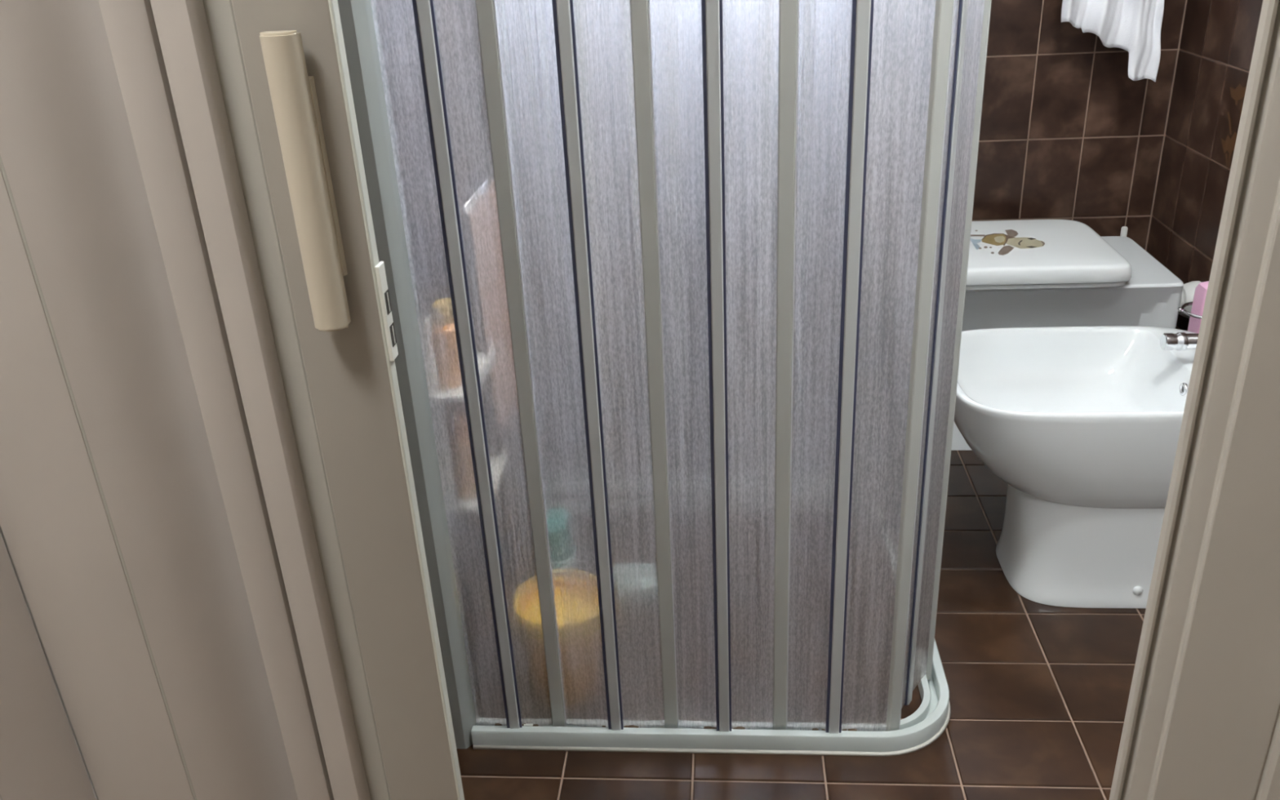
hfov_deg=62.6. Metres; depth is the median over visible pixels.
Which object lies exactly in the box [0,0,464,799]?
door
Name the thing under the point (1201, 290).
soap bottle
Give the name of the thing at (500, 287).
hanging towel
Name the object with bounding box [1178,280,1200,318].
pipe
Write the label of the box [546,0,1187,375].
wall
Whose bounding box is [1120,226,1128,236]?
pipe
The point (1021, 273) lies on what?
toilet
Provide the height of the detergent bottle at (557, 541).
0.268 m
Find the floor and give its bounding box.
[456,371,1146,799]
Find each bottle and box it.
[431,297,462,386]
[448,409,476,497]
[546,507,578,569]
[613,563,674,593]
[1187,280,1208,333]
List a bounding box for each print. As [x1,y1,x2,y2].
[969,229,1044,255]
[1221,84,1245,168]
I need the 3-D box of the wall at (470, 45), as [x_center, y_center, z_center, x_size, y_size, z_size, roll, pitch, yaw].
[-0.393,-0.679,1.718,0.120,2.500,2.020,-1,25,5]
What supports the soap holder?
attached to the wall at (1218, 37)
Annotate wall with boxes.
[0,531,97,799]
[374,0,565,673]
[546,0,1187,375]
[1146,0,1262,330]
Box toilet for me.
[951,219,1183,450]
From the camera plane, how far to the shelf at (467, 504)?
1.72 m
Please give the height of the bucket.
0.193 m
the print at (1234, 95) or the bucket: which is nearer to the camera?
the bucket
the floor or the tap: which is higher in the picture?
the tap
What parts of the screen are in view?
panel, panel, panel, panel, panel, panel, panel, panel, panel, panel, floor rail, panel, panel, panel, panel, panel, panel, panel, panel, panel, panel, panel, panel, panel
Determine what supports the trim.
attached to the wall at (0, 531)
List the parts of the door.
handle, handle panel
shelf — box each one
[430,343,495,399]
[445,448,507,510]
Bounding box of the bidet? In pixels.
[954,325,1199,608]
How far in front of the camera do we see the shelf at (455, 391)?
1.64 m
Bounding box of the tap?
[1160,332,1199,351]
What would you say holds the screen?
on the floor
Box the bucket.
[511,568,603,707]
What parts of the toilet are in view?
seat, lid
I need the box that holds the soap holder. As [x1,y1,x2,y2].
[1177,302,1202,319]
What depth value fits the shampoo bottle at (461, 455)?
1.67 m
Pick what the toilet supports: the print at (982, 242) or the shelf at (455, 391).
the print at (982, 242)
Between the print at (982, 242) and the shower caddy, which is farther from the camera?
the print at (982, 242)
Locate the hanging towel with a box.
[467,178,519,435]
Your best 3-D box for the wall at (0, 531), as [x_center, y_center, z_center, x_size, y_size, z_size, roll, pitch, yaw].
[0.080,-0.298,0.740,2.440,2.400,0.200,-1,25,5]
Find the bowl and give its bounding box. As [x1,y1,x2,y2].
[954,325,1195,508]
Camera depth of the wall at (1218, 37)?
2.49 m
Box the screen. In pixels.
[337,0,991,755]
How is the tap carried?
on the bidet
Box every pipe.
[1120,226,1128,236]
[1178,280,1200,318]
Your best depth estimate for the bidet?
1.98 m
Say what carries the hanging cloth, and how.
hanging from the towel rail
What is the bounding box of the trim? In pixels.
[1109,0,1279,799]
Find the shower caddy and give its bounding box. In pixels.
[422,314,507,512]
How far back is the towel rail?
1.88 m
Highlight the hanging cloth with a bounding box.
[1061,0,1164,81]
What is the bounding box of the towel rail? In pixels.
[458,153,493,213]
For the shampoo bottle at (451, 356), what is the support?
on the shower caddy
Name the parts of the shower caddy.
plate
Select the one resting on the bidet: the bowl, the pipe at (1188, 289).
the bowl

